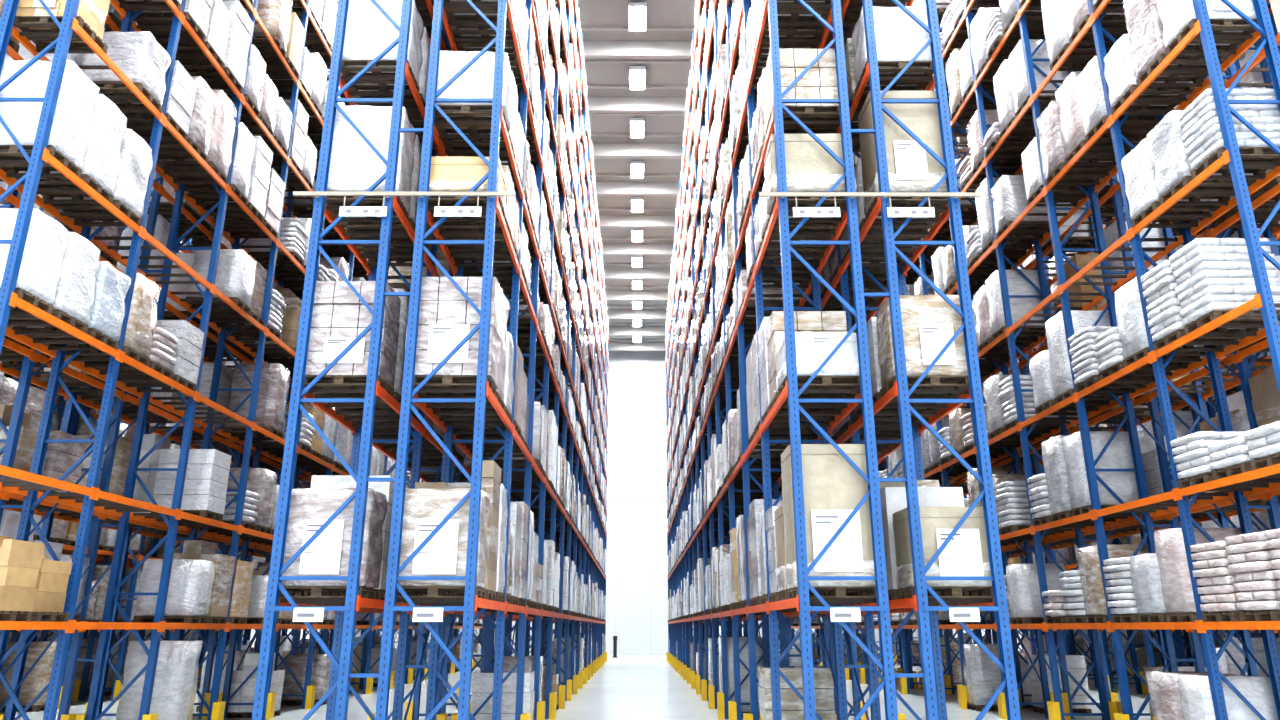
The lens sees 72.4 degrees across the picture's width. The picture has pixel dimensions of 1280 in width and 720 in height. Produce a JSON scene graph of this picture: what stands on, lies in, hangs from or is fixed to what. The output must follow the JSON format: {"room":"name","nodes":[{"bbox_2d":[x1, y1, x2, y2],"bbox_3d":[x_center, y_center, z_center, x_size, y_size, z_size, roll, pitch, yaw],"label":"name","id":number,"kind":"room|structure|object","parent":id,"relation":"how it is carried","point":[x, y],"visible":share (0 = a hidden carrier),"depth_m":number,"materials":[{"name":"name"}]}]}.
{"room":"warehouse","nodes":[
{"label":"warehouse","id":0,"kind":"room"},
{"bbox_2d":[4,376,319,671],"bbox_3d":[-27.269,-0.677,36.716,0.300,27.200,86.000,0,-17,0],"label":"wall","id":1,"kind":"structure","parent":0,"point":[132,637],"depth_m":48.27,"materials":[{"name":"white paint"}]},
{"bbox_2d":[0,655,1150,719],"bbox_3d":[-0.082,9.272,22.417,54.600,0.200,108.300,0,-17,0],"label":"floor","id":2,"kind":"structure","parent":0,"point":[626,687],"depth_m":27.40,"materials":[{"name":"concrete"}]},
{"bbox_2d":[10,387,281,651],"bbox_3d":[-24.405,1.374,39.654,1.430,25.000,52.460,0,-17,0],"label":"rack","id":3,"kind":"object","parent":2,"relation":"on","point":[85,634],"visible":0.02,"depth_m":42.01,"materials":[{"name":"blue paint"}]},
{"bbox_2d":[0,181,379,700],"bbox_3d":[-18.755,1.379,39.672,1.430,25.000,52.460,0,-17,0],"label":"rack","id":4,"kind":"object","parent":2,"relation":"on","point":[15,634],"visible":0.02,"depth_m":30.95,"materials":[{"name":"blue metal"}]},
{"bbox_2d":[0,169,329,695],"bbox_3d":[-18.752,2.165,39.435,1.285,23.359,52.012,0,-17,0],"label":"packaged goods","id":5,"kind":"object","parent":4,"relation":"on","point":[148,542],"visible":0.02,"depth_m":30.03,"materials":[{"name":"white plastic"}]},
{"bbox_2d":[0,206,398,708],"bbox_3d":[-17.335,1.381,39.677,1.690,25.000,52.460,0,-17,0],"label":"rack","id":6,"kind":"object","parent":2,"relation":"on","point":[80,688],"visible":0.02,"depth_m":28.16,"materials":[{"name":"blue paint"}]},
{"bbox_2d":[0,167,398,711],"bbox_3d":[-17.205,2.160,39.446,1.283,23.375,52.018,0,-17,0],"label":"packaged goods","id":7,"kind":"object","parent":6,"relation":"on","point":[62,531],"visible":0.02,"depth_m":24.88,"materials":[{"name":"white plastic"}]},
{"bbox_2d":[0,3,479,719],"bbox_3d":[-11.655,1.386,39.695,1.430,25.000,52.460,0,-17,0],"label":"rack","id":8,"kind":"object","parent":2,"relation":"on","point":[25,376],"visible":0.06,"depth_m":18.53,"materials":[{"name":"blue metal"}]},
{"bbox_2d":[0,0,424,711],"bbox_3d":[-11.654,2.207,39.450,1.287,23.288,52.006,0,-17,0],"label":"packaged goods","id":9,"kind":"object","parent":8,"relation":"on","point":[59,457],"visible":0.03,"depth_m":18.84,"materials":[{"name":"white plastic"}]},
{"bbox_2d":[0,0,495,719],"bbox_3d":[-10.236,1.388,39.700,1.690,25.000,52.460,0,-17,0],"label":"rack","id":10,"kind":"object","parent":2,"relation":"on","point":[123,507],"visible":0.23,"depth_m":17.66,"materials":[{"name":"blue metal"}]},
{"bbox_2d":[0,536,44,620],"bbox_3d":[-10.022,3.312,13.336,1.212,1.277,0.814,0,-17,0],"label":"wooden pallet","id":11,"kind":"object","parent":10,"relation":"on","point":[20,561],"visible":1,"depth_m":13.28,"materials":[{"name":"brown wood"}]},
{"bbox_2d":[0,208,67,314],"bbox_3d":[-10.023,-1.564,13.852,1.246,1.505,0.861,0,-17,0],"label":"pallet","id":12,"kind":"object","parent":10,"relation":"on","point":[39,274],"visible":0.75,"depth_m":13.69,"materials":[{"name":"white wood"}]},
{"bbox_2d":[0,554,72,621],"bbox_3d":[-10.028,3.619,14.220,1.206,1.208,0.810,0,-17,0],"label":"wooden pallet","id":13,"kind":"object","parent":10,"relation":"on","point":[53,576],"visible":0.5,"depth_m":14.16,"materials":[{"name":"brown wood"}]},
{"bbox_2d":[0,60,99,177],"bbox_3d":[-10.013,-4.024,14.607,1.247,1.752,0.857,0,-17,0],"label":"pallet","id":14,"kind":"object","parent":10,"relation":"on","point":[69,138],"visible":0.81,"depth_m":14.34,"materials":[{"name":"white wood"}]},
{"bbox_2d":[7,232,100,332],"bbox_3d":[-10.024,-1.314,14.755,1.236,1.555,0.857,0,-17,0],"label":"pallet","id":15,"kind":"object","parent":10,"relation":"on","point":[75,291],"visible":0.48,"depth_m":14.65,"materials":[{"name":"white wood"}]},
{"bbox_2d":[13,0,109,52],"bbox_3d":[-10.018,-6.251,15.280,1.200,1.504,0.830,0,-17,0],"label":"wooden pallet","id":16,"kind":"object","parent":10,"relation":"on","point":[31,16],"visible":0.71,"depth_m":15.01,"materials":[{"name":"brown wood"}]},
{"bbox_2d":[15,94,126,202],"bbox_3d":[-10.015,-3.750,15.501,1.241,1.750,0.847,0,-17,0],"label":"pallet","id":17,"kind":"object","parent":10,"relation":"on","point":[101,165],"visible":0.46,"depth_m":15.36,"materials":[{"name":"brown wood"}]},
{"bbox_2d":[25,261,130,349],"bbox_3d":[-10.023,-0.966,15.624,1.243,1.399,0.857,0,-17,0],"label":"pallet","id":18,"kind":"object","parent":10,"relation":"on","point":[107,313],"visible":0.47,"depth_m":15.49,"materials":[{"name":"white plastic"}]},
{"bbox_2d":[51,128,152,225],"bbox_3d":[-10.021,-3.431,16.378,1.251,1.655,0.860,0,-17,0],"label":"pallet","id":19,"kind":"object","parent":10,"relation":"on","point":[131,185],"visible":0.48,"depth_m":16.20,"materials":[{"name":"brown wood"}]},
{"bbox_2d":[82,31,170,112],"bbox_3d":[-10.025,-5.601,17.044,1.225,1.295,0.849,0,-17,0],"label":"pallet","id":20,"kind":"object","parent":10,"relation":"on","point":[139,55],"visible":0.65,"depth_m":16.77,"materials":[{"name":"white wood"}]},
{"bbox_2d":[117,0,181,10],"bbox_3d":[-10.024,-8.051,17.794,1.207,1.620,0.831,0,-17,0],"label":"pallet","id":21,"kind":"object","parent":10,"relation":"on","point":[177,3],"visible":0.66,"depth_m":17.88,"materials":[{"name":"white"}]},
{"bbox_2d":[66,0,495,719],"bbox_3d":[-10.106,2.172,39.469,1.338,23.365,52.014,0,-17,0],"label":"packaged goods","id":22,"kind":"object","parent":10,"relation":"on","point":[199,589],"visible":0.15,"depth_m":20.89,"materials":[{"name":"white plastic"}]},
{"bbox_2d":[251,0,580,719],"bbox_3d":[-4.530,1.393,39.718,1.480,25.000,52.460,0,-17,0],"label":"rack","id":23,"kind":"object","parent":2,"relation":"on","point":[306,610],"visible":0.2,"depth_m":13.54,"materials":[{"name":"blue metal"}]},
{"bbox_2d":[279,488,387,598],"bbox_3d":[-4.443,2.642,12.575,1.320,1.514,0.876,0,-17,0],"label":"pallet","id":24,"kind":"object","parent":23,"relation":"on","point":[328,554],"visible":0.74,"depth_m":12.22,"materials":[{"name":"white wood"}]},
{"bbox_2d":[304,281,400,396],"bbox_3d":[-4.441,-0.305,13.478,1.206,1.638,0.853,0,-17,0],"label":"cartons","id":25,"kind":"object","parent":23,"relation":"on","point":[339,316],"visible":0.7,"depth_m":13.16,"materials":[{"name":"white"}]},
{"bbox_2d":[326,105,415,218],"bbox_3d":[-4.450,-3.222,14.380,1.272,1.705,0.852,0,-17,0],"label":"pallet","id":26,"kind":"object","parent":23,"relation":"on","point":[354,166],"visible":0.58,"depth_m":14.04,"materials":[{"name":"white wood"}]},
{"bbox_2d":[341,0,423,95],"bbox_3d":[-4.439,-5.407,15.049,1.232,1.454,0.853,0,-17,0],"label":"pallet","id":27,"kind":"object","parent":23,"relation":"on","point":[368,32],"visible":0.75,"depth_m":14.71,"materials":[{"name":"brown wood"}]},
{"bbox_2d":[304,0,564,652],"bbox_3d":[-4.530,1.849,39.584,1.292,24.051,52.016,0,-17,0],"label":"packaged goods","id":28,"kind":"object","parent":23,"relation":"on","point":[318,481],"visible":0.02,"depth_m":15.11,"materials":[{"name":"white plastic"}]},
{"bbox_2d":[349,0,608,719],"bbox_3d":[-3.061,1.395,39.723,1.740,25.000,52.460,0,-17,0],"label":"rack","id":29,"kind":"object","parent":2,"relation":"on","point":[568,541],"visible":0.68,"depth_m":15.92,"materials":[{"name":"blue metal"}]},
{"bbox_2d":[293,191,515,216],"bbox_3d":[-3.631,-2.386,13.464,3.420,0.410,0.094,0,-17,0],"label":"rail","id":30,"kind":"object","parent":29,"relation":"attached to","point":[344,211],"visible":1,"depth_m":13.46,"materials":[{"name":"white painted metal"},{"name":"plastic"}]},
{"bbox_2d":[397,488,489,598],"bbox_3d":[-2.845,2.642,12.579,1.231,1.516,0.873,0,-17,0],"label":"pallet","id":31,"kind":"object","parent":29,"relation":"on","point":[445,554],"visible":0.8,"depth_m":12.21,"materials":[{"name":"brown wood"}]},
{"bbox_2d":[405,277,502,396],"bbox_3d":[-2.847,-0.342,13.492,1.311,1.718,0.848,0,-17,0],"label":"cartons","id":32,"kind":"object","parent":29,"relation":"on","point":[446,317],"visible":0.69,"depth_m":13.15,"materials":[{"name":"white plastic"}]},
{"bbox_2d":[413,460,501,600],"bbox_3d":[-2.847,2.653,13.563,1.200,2.071,0.820,0,-17,0],"label":"wooden pallet","id":33,"kind":"object","parent":29,"relation":"on","point":[491,472],"visible":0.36,"depth_m":13.43,"materials":[{"name":"brown wood"}]},
{"bbox_2d":[428,156,506,218],"bbox_3d":[-2.843,-2.772,14.248,1.234,0.766,0.858,0,-17,0],"label":"box","id":34,"kind":"object","parent":29,"relation":"on","point":[447,173],"visible":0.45,"depth_m":13.89,"materials":[{"name":"beige cardboard"}]},
{"bbox_2d":[427,288,508,410],"bbox_3d":[-2.843,-0.160,14.421,1.216,1.912,0.852,0,-17,0],"label":"pallet","id":35,"kind":"object","parent":29,"relation":"on","point":[503,347],"visible":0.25,"depth_m":14.44,"materials":[{"name":"white plastic"}]},
{"bbox_2d":[435,50,513,138],"bbox_3d":[-2.842,-4.473,14.769,1.335,1.205,0.863,0,-17,0],"label":"pallet","id":36,"kind":"object","parent":29,"relation":"on","point":[477,81],"visible":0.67,"depth_m":14.43,"materials":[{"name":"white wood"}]},
{"bbox_2d":[435,165,513,242],"bbox_3d":[-2.844,-2.676,15.202,1.212,1.143,0.823,0,-17,0],"label":"cartons","id":37,"kind":"object","parent":29,"relation":"on","point":[509,216],"visible":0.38,"depth_m":15.01,"materials":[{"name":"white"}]},
{"bbox_2d":[438,332,514,422],"bbox_3d":[-2.847,0.315,15.256,1.231,1.494,0.855,0,-17,0],"label":"pallet","id":38,"kind":"object","parent":29,"relation":"on","point":[509,385],"visible":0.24,"depth_m":15.09,"materials":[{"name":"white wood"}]},
{"bbox_2d":[447,482,507,602],"bbox_3d":[-2.856,3.012,14.431,1.222,1.894,0.847,0,-17,0],"label":"pallet","id":39,"kind":"object","parent":29,"relation":"on","point":[503,514],"visible":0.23,"depth_m":14.32,"materials":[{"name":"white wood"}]},
{"bbox_2d":[441,71,517,162],"bbox_3d":[-2.847,-4.327,15.701,1.214,1.471,0.836,0,-17,0],"label":"cartons","id":40,"kind":"object","parent":29,"relation":"on","point":[449,144],"visible":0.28,"depth_m":15.47,"materials":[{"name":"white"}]},
{"bbox_2d":[444,0,514,25],"bbox_3d":[-2.850,-6.838,15.493,1.220,1.551,0.852,0,-17,0],"label":"pallet","id":41,"kind":"object","parent":29,"relation":"on","point":[453,13],"visible":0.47,"depth_m":15.50,"materials":[{"name":"brown wood"}]},
{"bbox_2d":[447,190,520,266],"bbox_3d":[-2.844,-2.428,16.098,1.225,1.193,0.851,0,-17,0],"label":"pallet","id":42,"kind":"object","parent":29,"relation":"on","point":[516,232],"visible":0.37,"depth_m":15.92,"materials":[{"name":"white plastic"}]},
{"bbox_2d":[450,0,522,53],"bbox_3d":[-2.847,-6.686,16.424,1.200,1.806,0.810,0,-17,0],"label":"wooden pallet","id":43,"kind":"object","parent":29,"relation":"on","point":[457,31],"visible":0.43,"depth_m":16.13,"materials":[{"name":"brown wood"}]},
{"bbox_2d":[500,113,524,190],"bbox_3d":[-2.850,-4.037,16.590,1.200,1.436,0.812,0,-17,0],"label":"wooden pallet","id":44,"kind":"object","parent":29,"relation":"on","point":[521,138],"visible":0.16,"depth_m":16.50,"materials":[{"name":"brown wood"}]},
{"bbox_2d":[507,0,528,86],"bbox_3d":[-2.851,-6.300,17.283,1.227,1.570,0.850,0,-17,0],"label":"pallet","id":45,"kind":"object","parent":29,"relation":"on","point":[514,64],"visible":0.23,"depth_m":17.09,"materials":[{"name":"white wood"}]},
{"bbox_2d":[453,0,608,719],"bbox_3d":[-2.929,1.294,39.760,1.292,25.215,52.010,0,-17,0],"label":"packaged goods","id":46,"kind":"object","parent":29,"relation":"on","point":[544,440],"visible":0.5,"depth_m":23.45,"materials":[{"name":"white plastic"}]},
{"bbox_2d":[665,0,923,719],"bbox_3d":[2.799,1.401,39.742,1.740,25.000,52.460,0,-17,0],"label":"rack","id":47,"kind":"object","parent":2,"relation":"on","point":[711,534],"visible":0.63,"depth_m":16.18,"materials":[{"name":"blue metal"}]},
{"bbox_2d":[665,0,835,719],"bbox_3d":[2.667,1.242,39.797,1.293,25.336,52.010,0,-17,0],"label":"packaged goods","id":48,"kind":"object","parent":47,"relation":"on","point":[728,577],"visible":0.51,"depth_m":22.85,"materials":[{"name":"white plastic"}]},
{"bbox_2d":[746,8,768,87],"bbox_3d":[2.748,-6.151,17.256,1.208,1.269,0.831,0,-17,0],"label":"cartons","id":49,"kind":"object","parent":47,"relation":"on","point":[761,63],"visible":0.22,"depth_m":17.06,"materials":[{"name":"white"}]},
{"bbox_2d":[750,108,764,191],"bbox_3d":[2.745,-4.019,16.603,1.226,1.410,0.856,0,-17,0],"label":"pallet","id":50,"kind":"object","parent":47,"relation":"on","point":[754,142],"visible":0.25,"depth_m":16.44,"materials":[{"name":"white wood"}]},
{"bbox_2d":[757,69,765,164],"bbox_3d":[2.749,-4.357,15.730,1.229,1.546,0.853,0,-17,0],"label":"pallet","id":51,"kind":"object","parent":47,"relation":"on","point":[761,134],"visible":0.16,"depth_m":15.63,"materials":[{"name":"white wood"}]},
{"bbox_2d":[751,0,824,58],"bbox_3d":[2.753,-6.657,16.435,1.200,1.757,0.810,0,-17,0],"label":"wooden pallet","id":52,"kind":"object","parent":47,"relation":"on","point":[785,32],"visible":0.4,"depth_m":16.13,"materials":[{"name":"brown wood"}]},
{"bbox_2d":[765,506,810,602],"bbox_3d":[2.751,3.205,14.391,1.217,1.500,0.838,0,-17,0],"label":"cartons","id":53,"kind":"object","parent":47,"relation":"on","point":[769,514],"visible":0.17,"depth_m":14.30,"materials":[{"name":"white plastic"}]},
{"bbox_2d":[754,197,826,263],"bbox_3d":[2.752,-2.365,16.097,1.226,1.072,0.859,0,-17,0],"label":"pallet","id":54,"kind":"object","parent":47,"relation":"on","point":[757,215],"visible":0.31,"depth_m":15.92,"materials":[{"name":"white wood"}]},
{"bbox_2d":[760,0,830,25],"bbox_3d":[2.754,-6.786,15.494,1.216,1.453,0.843,0,-17,0],"label":"pallet","id":55,"kind":"object","parent":47,"relation":"on","point":[784,14],"visible":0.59,"depth_m":15.49,"materials":[{"name":"brown wood"}]},
{"bbox_2d":[758,317,835,422],"bbox_3d":[2.747,0.200,15.313,1.207,1.747,0.837,0,-17,0],"label":"cartons","id":56,"kind":"object","parent":47,"relation":"on","point":[763,357],"visible":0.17,"depth_m":15.16,"materials":[{"name":"white cardboard"}]},
{"bbox_2d":[760,182,838,242],"bbox_3d":[2.755,-2.595,15.189,1.240,0.979,0.874,0,-17,0],"label":"box","id":57,"kind":"object","parent":47,"relation":"on","point":[807,227],"visible":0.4,"depth_m":15.05,"materials":[{"name":"white cardboard"}]},
{"bbox_2d":[763,48,839,133],"bbox_3d":[2.756,-4.483,14.794,1.212,1.238,0.826,0,-17,0],"label":"cartons","id":58,"kind":"object","parent":47,"relation":"on","point":[820,82],"visible":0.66,"depth_m":14.46,"materials":[{"name":"white cardboard"}]},
{"bbox_2d":[766,311,847,411],"bbox_3d":[2.751,0.041,14.379,1.212,1.504,0.828,0,-17,0],"label":"cartons","id":59,"kind":"object","parent":47,"relation":"on","point":[804,321],"visible":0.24,"depth_m":14.16,"materials":[{"name":"beige cardboard"}]},
{"bbox_2d":[764,133,856,218],"bbox_3d":[2.757,-2.974,14.325,1.349,1.197,0.854,0,-17,0],"label":"box","id":60,"kind":"object","parent":47,"relation":"on","point":[809,168],"visible":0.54,"depth_m":13.97,"materials":[{"name":"beige cardboard"}]},
{"bbox_2d":[774,505,859,600],"bbox_3d":[2.753,2.980,13.481,1.240,1.398,0.857,0,-17,0],"label":"box","id":61,"kind":"object","parent":47,"relation":"on","point":[779,517],"visible":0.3,"depth_m":13.39,"materials":[{"name":"white plastic"}]},
{"bbox_2d":[776,333,859,396],"bbox_3d":[2.759,0.091,13.382,1.248,0.825,0.877,0,-17,0],"label":"box","id":62,"kind":"object","parent":47,"relation":"on","point":[841,371],"visible":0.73,"depth_m":13.01,"materials":[{"name":"white cardboard"}]},
{"bbox_2d":[780,444,875,598],"bbox_3d":[2.758,2.347,12.694,1.270,2.147,0.883,0,-17,0],"label":"box","id":63,"kind":"object","parent":47,"relation":"on","point":[832,488],"visible":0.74,"depth_m":12.35,"materials":[{"name":"beige cardboard"}]},
{"bbox_2d":[759,192,980,216],"bbox_3d":[3.549,-2.379,13.487,3.420,0.410,0.094,0,-17,0],"label":"rail","id":64,"kind":"object","parent":47,"relation":"attached to","point":[797,211],"visible":1,"depth_m":13.48,"materials":[{"name":"metal"}]},
{"bbox_2d":[693,0,1020,719],"bbox_3d":[4.269,1.402,39.747,1.480,25.000,52.460,0,-17,0],"label":"rack","id":65,"kind":"object","parent":2,"relation":"on","point":[960,610],"visible":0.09,"depth_m":13.49,"materials":[{"name":"blue metal"}]},
{"bbox_2d":[704,0,968,665],"bbox_3d":[4.271,1.913,39.595,1.304,23.934,52.009,0,-17,0],"label":"packaged goods","id":66,"kind":"object","parent":65,"relation":"on","point":[892,494],"visible":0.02,"depth_m":15.05,"materials":[{"name":"white plastic"}]},
{"bbox_2d":[852,6,933,96],"bbox_3d":[4.354,-5.303,15.047,1.227,1.255,0.856,0,-17,0],"label":"pallet","id":67,"kind":"object","parent":65,"relation":"on","point":[899,38],"visible":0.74,"depth_m":14.73,"materials":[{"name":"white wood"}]},
{"bbox_2d":[857,90,947,219],"bbox_3d":[4.358,-3.354,14.445,1.244,1.996,0.880,0,-17,0],"label":"box","id":68,"kind":"object","parent":65,"relation":"on","point":[911,168],"visible":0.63,"depth_m":14.11,"materials":[{"name":"beige cardboard"}]},
{"bbox_2d":[876,294,968,396],"bbox_3d":[4.355,-0.209,13.478,1.215,1.455,0.873,0,-17,0],"label":"pallet","id":69,"kind":"object","parent":65,"relation":"on","point":[929,322],"visible":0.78,"depth_m":13.12,"materials":[{"name":"brown wood"}]},
{"bbox_2d":[892,507,992,598],"bbox_3d":[4.356,2.779,12.566,1.201,1.247,0.879,0,-17,0],"label":"box","id":70,"kind":"object","parent":65,"relation":"on","point":[966,553],"visible":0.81,"depth_m":12.22,"materials":[{"name":"beige cardboard"}]},
{"bbox_2d":[778,0,1279,719],"bbox_3d":[9.974,1.408,39.765,1.690,25.000,52.460,0,-17,0],"label":"rack","id":71,"kind":"object","parent":2,"relation":"on","point":[1187,498],"visible":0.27,"depth_m":17.90,"materials":[{"name":"blue metal"}]},
{"bbox_2d":[777,0,1277,719],"bbox_3d":[9.845,2.196,39.531,1.334,23.356,52.036,0,-17,0],"label":"packaged goods","id":72,"kind":"object","parent":71,"relation":"on","point":[1151,587],"visible":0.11,"depth_m":20.05,"materials":[{"name":"white plastic"}]},
{"bbox_2d":[1092,0,1123,12],"bbox_3d":[9.922,-7.968,17.841,1.237,1.487,0.858,0,-17,0],"label":"pallet","id":73,"kind":"object","parent":71,"relation":"on","point":[1113,3],"visible":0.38,"depth_m":17.94,"materials":[{"name":"brown wood"}]},
{"bbox_2d":[1104,34,1195,114],"bbox_3d":[9.928,-5.595,17.110,1.219,1.320,0.846,0,-17,0],"label":"pallet","id":74,"kind":"object","parent":71,"relation":"on","point":[1119,68],"visible":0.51,"depth_m":16.93,"materials":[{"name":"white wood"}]},
{"bbox_2d":[1121,139,1220,227],"bbox_3d":[9.927,-3.314,16.417,1.235,1.455,0.845,0,-17,0],"label":"pallet","id":75,"kind":"object","parent":71,"relation":"on","point":[1138,169],"visible":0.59,"depth_m":16.24,"materials":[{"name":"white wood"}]},
{"bbox_2d":[1123,0,1227,86],"bbox_3d":[9.927,-6.167,16.310,1.233,1.947,0.854,0,-17,0],"label":"pallet","id":76,"kind":"object","parent":71,"relation":"on","point":[1144,25],"visible":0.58,"depth_m":16.12,"materials":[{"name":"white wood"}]},
{"bbox_2d":[1140,260,1246,350],"bbox_3d":[9.922,-0.975,15.697,1.263,1.458,0.868,0,-17,0],"label":"sacks","id":77,"kind":"object","parent":71,"relation":"on","point":[1159,284],"visible":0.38,"depth_m":15.56,"materials":[{"name":"white plastic"}]},
{"bbox_2d":[1146,110,1256,204],"bbox_3d":[9.927,-3.588,15.523,1.253,1.455,0.854,0,-17,0],"label":"pallet","id":78,"kind":"object","parent":71,"relation":"on","point":[1171,163],"visible":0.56,"depth_m":15.37,"materials":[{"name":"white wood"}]},
{"bbox_2d":[1156,0,1257,55],"bbox_3d":[9.934,-6.158,15.319,1.232,1.350,0.871,0,-17,0],"label":"pallet","id":79,"kind":"object","parent":71,"relation":"on","point":[1178,17],"visible":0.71,"depth_m":15.06,"materials":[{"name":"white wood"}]},
{"bbox_2d":[1170,431,1265,488],"bbox_3d":[9.930,1.701,14.870,1.258,0.858,0.858,0,-17,0],"label":"sacks","id":80,"kind":"object","parent":71,"relation":"on","point":[1192,451],"visible":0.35,"depth_m":14.69,"materials":[{"name":"white plastic"}]},
{"bbox_2d":[1169,238,1279,334],"bbox_3d":[9.931,-1.249,14.801,1.272,1.458,0.870,0,-17,0],"label":"sacks","id":81,"kind":"object","parent":71,"relation":"on","point":[1214,276],"visible":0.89,"depth_m":14.52,"materials":[{"name":"white plastic"}]},
{"bbox_2d":[1178,88,1279,179],"bbox_3d":[9.930,-3.769,14.597,1.267,1.258,0.877,0,-17,0],"label":"sacks","id":82,"kind":"object","parent":71,"relation":"on","point":[1202,138],"visible":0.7,"depth_m":14.34,"materials":[{"name":"white plastic"}]},
{"bbox_2d":[1190,541,1270,621],"bbox_3d":[9.929,3.615,14.292,1.268,1.258,0.870,0,-17,0],"label":"sacks","id":83,"kind":"object","parent":71,"relation":"on","point":[1212,563],"visible":0.36,"depth_m":14.18,"materials":[{"name":"white plastic"}]},
{"bbox_2d":[1208,436,1279,479],"bbox_3d":[9.941,1.564,13.945,1.253,0.578,0.871,0,-17,0],"label":"sacks","id":84,"kind":"object","parent":71,"relation":"on","point":[1231,456],"visible":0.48,"depth_m":13.85,"materials":[{"name":"white plastic"}]},
{"bbox_2d":[1225,531,1279,620],"bbox_3d":[9.928,3.318,13.406,1.257,1.308,0.872,0,-17,0],"label":"sacks","id":85,"kind":"object","parent":71,"relation":"on","point":[1251,557],"visible":0.8,"depth_m":13.30,"materials":[{"name":"white plastic"}]},
{"bbox_2d":[1243,421,1279,469],"bbox_3d":[9.928,1.272,13.045,1.260,0.609,0.853,0,-17,0],"label":"sacks","id":86,"kind":"object","parent":71,"relation":"on","point":[1264,445],"visible":1,"depth_m":13.08,"materials":[{"name":"white plastic"}]},
{"bbox_2d":[1264,528,1279,607],"bbox_3d":[9.934,3.042,12.507,1.270,1.308,0.866,0,-17,0],"label":"sacks","id":87,"kind":"object","parent":71,"relation":"on","point":[1274,534],"visible":1,"depth_m":12.84,"materials":[{"name":"white plastic"}]},
{"bbox_2d":[794,33,1279,718],"bbox_3d":[11.394,1.409,39.770,1.430,25.000,52.460,0,-17,0],"label":"rack","id":88,"kind":"object","parent":2,"relation":"on","point":[1272,499],"visible":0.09,"depth_m":19.50,"materials":[{"name":"blue metal"}]},
{"bbox_2d":[812,67,1279,719],"bbox_3d":[11.396,2.211,39.528,1.282,23.326,52.017,0,-17,0],"label":"packaged goods","id":89,"kind":"object","parent":88,"relation":"on","point":[1263,386],"visible":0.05,"depth_m":20.32,"materials":[{"name":"white plastic"}]},
{"bbox_2d":[876,0,1279,693],"bbox_3d":[17.074,1.415,39.788,1.690,25.000,52.460,0,-17,0],"label":"rack","id":90,"kind":"object","parent":2,"relation":"on","point":[1141,688],"visible":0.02,"depth_m":30.61,"materials":[{"name":"blue paint"}]},
{"bbox_2d":[878,0,1279,676],"bbox_3d":[16.944,2.231,39.547,1.282,23.298,52.010,0,-17,0],"label":"packaged goods","id":91,"kind":"object","parent":90,"relation":"on","point":[1235,401],"visible":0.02,"depth_m":27.49,"materials":[{"name":"white plastic"}]},
{"bbox_2d":[893,2,1279,688],"bbox_3d":[18.494,1.416,39.793,1.430,25.000,52.460,0,-17,0],"label":"rack","id":92,"kind":"object","parent":2,"relation":"on","point":[1211,411],"visible":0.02,"depth_m":30.81,"materials":[{"name":"blue paint"}]},
{"bbox_2d":[968,0,1279,665],"bbox_3d":[18.493,2.203,39.556,1.287,23.357,52.023,0,-17,0],"label":"packaged goods","id":93,"kind":"object","parent":92,"relation":"on","point":[1251,77],"visible":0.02,"depth_m":26.85,"materials":[{"name":"white plastic"}]},
{"bbox_2d":[982,46,1279,675],"bbox_3d":[24.144,1.422,39.812,1.430,25.000,52.460,0,-17,0],"label":"rack","id":94,"kind":"object","parent":2,"relation":"on","point":[1186,636],"visible":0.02,"depth_m":41.59,"materials":[{"name":"blue metal"}]},
{"bbox_2d":[965,231,1264,675],"bbox_3d":[24.147,2.191,39.578,1.291,23.394,52.013,0,-17,0],"label":"packaged goods","id":95,"kind":"object","parent":94,"relation":"on","point":[1140,650],"visible":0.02,"depth_m":42.21,"materials":[{"name":"white plastic"}]},
{"bbox_2d":[319,351,953,654],"bbox_3d":[-0.266,11.988,78.062,54.000,27.200,0.300,0,-17,0],"label":"wall","id":96,"kind":"structure","parent":0,"point":[636,578],"depth_m":77.48,"materials":[{"name":"white paint"}]},
{"bbox_2d":[474,383,666,632],"bbox_3d":[-0.265,11.941,77.908,54.000,27.200,0.021,0,-17,0],"label":"trim","id":97,"kind":"structure","parent":96,"relation":"attached to","point":[650,501],"depth_m":77.71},
{"bbox_2d":[577,0,1245,350],"bbox_3d":[-0.122,-12.994,41.657,54.000,0.748,80.650,0,-17,0],"label":"ceiling","id":98,"kind":"structure","parent":0,"point":[595,51],"depth_m":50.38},
{"bbox_2d":[631,228,642,240],"label":"lamps","id":99,"kind":"object","parent":98,"relation":"attached to","point":[637,234],"depth_m":57.30,"materials":[{"name":"plastic"}]},
{"bbox_2d":[628,2,646,30],"label":"lamps","id":100,"kind":"object","parent":98,"relation":"attached to","point":[637,14],"depth_m":36.87,"materials":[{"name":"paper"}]},
{"bbox_2d":[629,66,645,89],"label":"lamps","id":101,"kind":"object","parent":98,"relation":"attached to","point":[637,74],"depth_m":40.96,"materials":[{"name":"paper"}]},
{"bbox_2d":[630,118,644,137],"label":"lamps","id":102,"kind":"object","parent":98,"relation":"attached to","point":[637,125],"depth_m":45.11,"materials":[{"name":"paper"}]},
{"bbox_2d":[631,161,643,177],"label":"lamps","id":103,"kind":"object","parent":98,"relation":"attached to","point":[637,167],"depth_m":49.18,"materials":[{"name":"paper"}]},
{"bbox_2d":[631,197,643,211],"label":"lamps","id":104,"kind":"object","parent":98,"relation":"attached to","point":[637,203],"depth_m":53.24,"materials":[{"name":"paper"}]},
{"bbox_2d":[953,33,1279,666],"bbox_3d":[27.031,-0.623,36.892,0.300,27.200,86.000,0,-17,0],"label":"wall","id":105,"kind":"structure","parent":0,"point":[1248,53],"depth_m":48.16,"materials":[{"name":"white paint"}]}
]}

